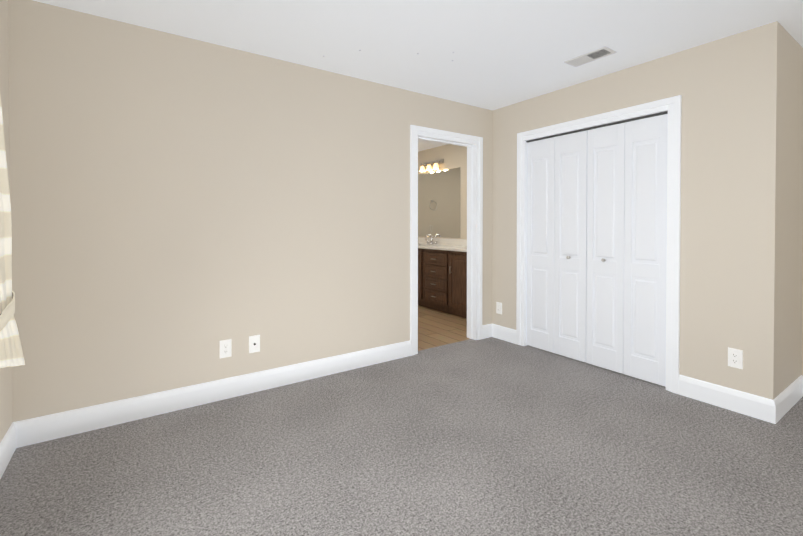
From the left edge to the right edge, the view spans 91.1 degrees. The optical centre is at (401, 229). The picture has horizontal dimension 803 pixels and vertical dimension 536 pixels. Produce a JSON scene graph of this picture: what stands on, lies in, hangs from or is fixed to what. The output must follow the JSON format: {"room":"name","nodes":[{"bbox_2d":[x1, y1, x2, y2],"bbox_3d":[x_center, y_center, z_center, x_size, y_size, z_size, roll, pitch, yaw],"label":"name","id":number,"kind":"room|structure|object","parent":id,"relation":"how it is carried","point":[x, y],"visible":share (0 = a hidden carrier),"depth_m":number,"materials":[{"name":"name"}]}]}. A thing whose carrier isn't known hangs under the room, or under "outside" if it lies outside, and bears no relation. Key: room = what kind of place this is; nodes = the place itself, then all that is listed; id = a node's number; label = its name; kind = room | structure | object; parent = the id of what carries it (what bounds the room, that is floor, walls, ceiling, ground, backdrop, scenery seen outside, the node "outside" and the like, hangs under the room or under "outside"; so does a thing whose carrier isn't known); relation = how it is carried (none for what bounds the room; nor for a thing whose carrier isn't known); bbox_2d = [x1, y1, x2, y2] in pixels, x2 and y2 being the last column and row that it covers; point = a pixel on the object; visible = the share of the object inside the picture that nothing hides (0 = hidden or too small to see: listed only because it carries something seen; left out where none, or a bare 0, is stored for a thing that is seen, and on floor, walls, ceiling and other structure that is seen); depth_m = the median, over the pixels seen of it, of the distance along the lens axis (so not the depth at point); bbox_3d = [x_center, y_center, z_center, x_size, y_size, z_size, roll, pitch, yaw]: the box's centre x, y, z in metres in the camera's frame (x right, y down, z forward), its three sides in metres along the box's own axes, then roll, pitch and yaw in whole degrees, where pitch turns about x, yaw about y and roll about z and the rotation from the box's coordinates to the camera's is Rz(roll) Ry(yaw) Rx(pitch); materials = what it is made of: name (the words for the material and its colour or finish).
{"room":"empty bedroom","nodes":[
{"label":"empty bedroom","id":0,"kind":"room"},
{"bbox_2d":[0,0,12,442],"bbox_3d":[-0.920,-0.016,0.297,0.120,2.450,4.370,0,1,-35],"label":"wall","id":1,"kind":"structure","parent":0,"point":[6,412],"depth_m":2.05,"materials":[{"name":"beige paint"}]},
{"bbox_2d":[0,421,19,478],"bbox_3d":[-0.907,1.138,0.410,0.015,0.140,4.220,0,1,-35],"label":"baseboard","id":2,"kind":"structure","parent":1,"relation":"attached to","point":[11,440],"depth_m":2.02,"materials":[{"name":"white wood"}]},
{"bbox_2d":[0,95,24,367],"bbox_3d":[-0.919,-0.169,0.562,0.185,1.450,2.372,0,1,-35],"label":"curtain","id":3,"kind":"object","parent":1,"relation":"hanging from","point":[11,353],"visible":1,"depth_m":1.46,"materials":[{"name":"fabric"}]},
{"bbox_2d":[8,0,492,421],"bbox_3d":[-0.277,-0.052,3.471,4.790,2.450,0.120,0,1,-35],"label":"wall","id":4,"kind":"structure","parent":0,"point":[181,207],"depth_m":2.62,"materials":[{"name":"beige paint"}]},
{"bbox_2d":[20,340,410,446],"bbox_3d":[-1.002,1.109,2.902,2.635,0.140,0.015,0,1,-35],"label":"baseboard","id":5,"kind":"structure","parent":4,"relation":"attached to","point":[26,432],"depth_m":2.62,"materials":[{"name":"white wood"}]},
{"bbox_2d":[219,339,231,357],"bbox_3d":[-1.227,0.833,2.747,0.078,0.124,0.008,0,1,-35],"label":"electrical outlet","id":6,"kind":"object","parent":4,"relation":"attached to","point":[225,348],"visible":1,"depth_m":2.75,"materials":[{"name":"white plastic"}]},
{"bbox_2d":[249,335,259,352],"bbox_3d":[-1.064,0.832,2.854,0.078,0.124,0.017,0,1,-35],"label":"outlet","id":7,"kind":"object","parent":4,"relation":"attached to","point":[254,343],"visible":1,"depth_m":2.85,"materials":[{"name":"white plastic"}]},
{"bbox_2d":[410,125,482,355],"bbox_3d":[0.432,0.100,3.955,0.935,2.135,0.143,0,1,-35],"label":"door frame","id":8,"kind":"structure","parent":4,"relation":"attached to","point":[416,131],"depth_m":4.13,"materials":[{"name":"white wood"}]},
{"bbox_2d":[0,337,802,535],"bbox_3d":[0.948,1.244,1.640,4.705,0.100,4.430,0,1,-35],"label":"floor carpet","id":9,"kind":"object","parent":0,"point":[491,436],"visible":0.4,"depth_m":2.01,"materials":[{"name":"grey carpet"}]},
{"bbox_2d":[33,0,802,151],"bbox_3d":[0.141,-1.320,2.852,4.790,0.100,7.390,0,1,-35],"label":"ceiling","id":10,"kind":"structure","parent":0,"point":[507,53],"depth_m":2.53,"materials":[{"name":"white paint"}]},
{"bbox_2d":[564,46,616,66],"bbox_3d":[1.385,-1.267,2.901,0.160,0.006,0.320,0,1,-35],"label":"ceiling vent","id":11,"kind":"object","parent":10,"relation":"in","point":[596,54],"visible":1,"depth_m":2.89,"materials":[{"name":"white metal"}]},
{"bbox_2d":[418,144,466,238],"bbox_3d":[0.784,-0.082,6.041,0.120,2.450,2.900,0,1,-35],"label":"wall","id":12,"kind":"structure","parent":0,"point":[453,156],"depth_m":5.91,"materials":[{"name":"beige paint"}]},
{"bbox_2d":[419,159,443,171],"bbox_3d":[0.456,-1.015,6.265,0.152,0.150,0.500,0,1,-35],"label":"sconce","id":13,"kind":"object","parent":12,"relation":"attached to","point":[435,163],"visible":1,"depth_m":6.23,"materials":[{"name":"white glass"}]},
{"bbox_2d":[418,167,460,237],"bbox_3d":[0.521,-0.400,6.305,0.008,1.048,1.224,0,1,-35],"label":"mirror","id":14,"kind":"object","parent":12,"relation":"attached to","point":[439,203],"visible":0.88,"depth_m":6.17,"materials":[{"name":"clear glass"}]},
{"bbox_2d":[418,238,466,245],"bbox_3d":[0.828,0.193,5.849,0.020,0.100,1.890,0,1,-35],"label":"backsplash","id":15,"kind":"structure","parent":12,"relation":"attached to","point":[433,241],"depth_m":6.03,"materials":[{"name":"beige stone"}]},
{"bbox_2d":[418,305,468,350],"bbox_3d":[-0.173,1.201,5.357,2.490,0.100,2.960,0,1,-35],"label":"floor","id":16,"kind":"structure","parent":0,"point":[436,328],"depth_m":4.61,"materials":[{"name":"brown wood"}]},
{"bbox_2d":[418,246,466,317],"bbox_3d":[0.612,0.711,5.706,0.544,0.871,1.870,0,1,-35],"label":"bathroom vanity","id":17,"kind":"object","parent":16,"relation":"on","point":[442,274],"depth_m":5.36,"materials":[{"name":"brown wood"}]},
{"bbox_2d":[418,242,466,249],"bbox_3d":[0.620,0.260,5.707,0.525,0.032,1.890,0,1,-35],"label":"countertop","id":18,"kind":"structure","parent":17,"relation":"on","point":[419,243],"depth_m":5.48,"materials":[{"name":"beige stone"}]},
{"bbox_2d":[426,234,436,244],"bbox_3d":[0.443,0.154,6.270,0.146,0.169,0.292,0,1,-35],"label":"faucet","id":19,"kind":"object","parent":18,"relation":"on","point":[429,241],"depth_m":6.29,"materials":[{"name":"silver metal"}]},
{"bbox_2d":[492,21,782,399],"bbox_3d":[1.682,-0.051,3.371,0.120,2.450,2.274,0,1,-35],"label":"wall","id":20,"kind":"structure","parent":0,"point":[728,89],"depth_m":2.64,"materials":[{"name":"beige paint"}]},
{"bbox_2d":[496,302,501,313],"bbox_3d":[1.039,0.839,4.197,0.008,0.124,0.078,0,1,-35],"label":"electrical outlet","id":21,"kind":"object","parent":20,"relation":"attached to","point":[498,307],"visible":1,"depth_m":4.20,"materials":[{"name":"white plastic"}]},
{"bbox_2d":[488,324,515,343],"bbox_3d":[1.076,1.095,4.141,0.015,0.140,0.341,0,1,-35],"label":"baseboard","id":22,"kind":"structure","parent":20,"relation":"attached to","point":[496,331],"depth_m":4.15,"materials":[{"name":"white wood"}]},
{"bbox_2d":[526,111,667,386],"bbox_3d":[1.606,0.143,3.417,0.074,2.037,1.259,0,1,-35],"label":"bifold closet door","id":23,"kind":"structure","parent":20,"relation":"in","point":[596,243],"depth_m":3.31,"materials":[{"name":"white wood"}]},
{"bbox_2d":[516,95,681,393],"bbox_3d":[1.637,0.138,3.438,0.128,2.070,1.303,0,1,-35],"label":"door frame","id":24,"kind":"structure","parent":20,"relation":"attached to","point":[525,265],"depth_m":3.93,"materials":[{"name":"white wood"}]},
{"bbox_2d":[678,374,775,421],"bbox_3d":[2.130,1.113,2.618,0.015,0.140,0.496,0,1,-35],"label":"baseboard","id":25,"kind":"structure","parent":20,"relation":"attached to","point":[748,404],"depth_m":2.60,"materials":[{"name":"white wood"}]},
{"bbox_2d":[728,347,742,368],"bbox_3d":[2.171,0.839,2.562,0.008,0.124,0.078,0,1,-35],"label":"electrical outlet","id":26,"kind":"object","parent":20,"relation":"attached to","point":[735,358],"visible":1,"depth_m":2.56,"materials":[{"name":"white plastic"}]},
{"bbox_2d":[779,27,802,393],"bbox_3d":[2.630,-0.044,2.717,0.696,2.450,0.120,0,1,-35],"label":"wall","id":27,"kind":"structure","parent":0,"point":[791,245],"depth_m":2.62,"materials":[{"name":"beige paint"}]},
{"bbox_2d":[768,375,802,423],"bbox_3d":[2.553,1.113,2.595,0.686,0.140,0.015,0,1,-35],"label":"baseboard","id":28,"kind":"structure","parent":27,"relation":"attached to","point":[777,408],"depth_m":2.52,"materials":[{"name":"white wood"}]},
{"bbox_2d":[801,246,802,375],"bbox_3d":[2.851,-0.046,2.905,0.120,2.450,4.370,0,1,-35],"label":"wall","id":29,"kind":"structure","parent":0,"point":[802,321],"depth_m":2.80,"materials":[{"name":"beige paint"}]}
]}

